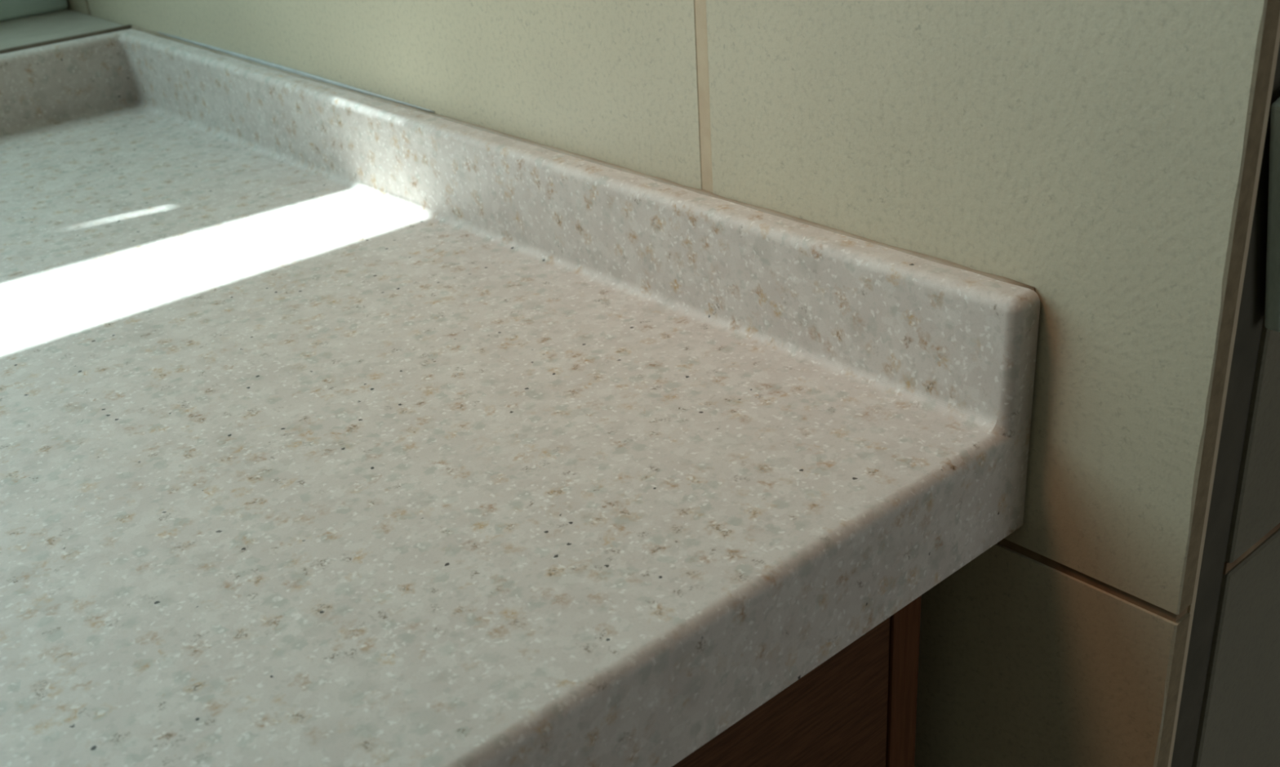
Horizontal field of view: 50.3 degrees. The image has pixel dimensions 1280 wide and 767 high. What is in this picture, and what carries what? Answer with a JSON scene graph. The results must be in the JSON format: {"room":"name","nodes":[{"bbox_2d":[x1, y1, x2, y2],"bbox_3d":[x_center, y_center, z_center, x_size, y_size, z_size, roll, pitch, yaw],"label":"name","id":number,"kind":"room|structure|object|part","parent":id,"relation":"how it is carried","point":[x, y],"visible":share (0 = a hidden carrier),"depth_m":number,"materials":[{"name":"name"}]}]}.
{"room":"kitchen","nodes":[
{"label":"kitchen","id":0,"kind":"room"},
{"bbox_2d":[66,0,1279,766],"bbox_3d":[-0.115,-0.435,0.581,0.110,2.504,0.896,-24,33,-35],"label":"wall","id":1,"kind":"structure","parent":0,"point":[1101,157],"depth_m":0.44,"materials":[{"name":"tile"}]},
{"bbox_2d":[1170,42,1279,766],"bbox_3d":[0.591,-0.522,0.663,1.289,2.504,0.114,-24,33,-35],"label":"door","id":2,"kind":"structure","parent":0,"point":[1229,710],"depth_m":0.45,"materials":[{"name":"paint"}]},
{"bbox_2d":[1264,97,1279,332],"bbox_3d":[0.181,-0.048,0.381,0.031,0.074,0.006,-24,33,-35],"label":"handle","id":3,"kind":"object","parent":2,"relation":"attached to","point":[1272,315],"visible":1,"depth_m":0.38,"materials":[{"name":"grey metal"}]},
{"bbox_3d":[0.447,1.257,-0.024,3.700,0.050,3.600,-24,33,-35],"label":"floor","id":4,"kind":"structure","parent":0,"visible":0},
{"bbox_2d":[671,595,921,766],"bbox_3d":[-0.404,0.493,0.597,0.872,0.860,0.600,-24,33,-35],"label":"base cabinet","id":5,"kind":"object","parent":4,"relation":"on","point":[857,707],"visible":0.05,"depth_m":0.45,"materials":[{"name":"brown wood"}]},
{"bbox_2d":[0,24,1039,766],"bbox_3d":[-0.804,0.228,0.118,1.902,0.087,0.678,-24,33,-35],"label":"countertop","id":6,"kind":"structure","parent":5,"relation":"on","point":[341,424],"depth_m":0.44,"materials":[{"name":"grey stone"}]},
{"bbox_3d":[-1.217,-0.155,0.162,2.200,2.500,0.164,-24,33,-35],"label":"wall","id":7,"kind":"structure","parent":0,"visible":0},
{"bbox_2d":[0,0,124,49],"bbox_3d":[-0.979,-0.615,0.193,1.500,1.384,0.162,-24,33,-35],"label":"window","id":8,"kind":"structure","parent":7,"relation":"in","point":[22,22],"depth_m":0.91,"materials":[{"name":"paint"}]},
{"bbox_3d":[-0.975,-0.077,0.502,1.499,0.140,0.055,-24,33,-35],"label":"rail","id":9,"kind":"part","parent":8,"relation":"part of","materials":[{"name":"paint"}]}
]}

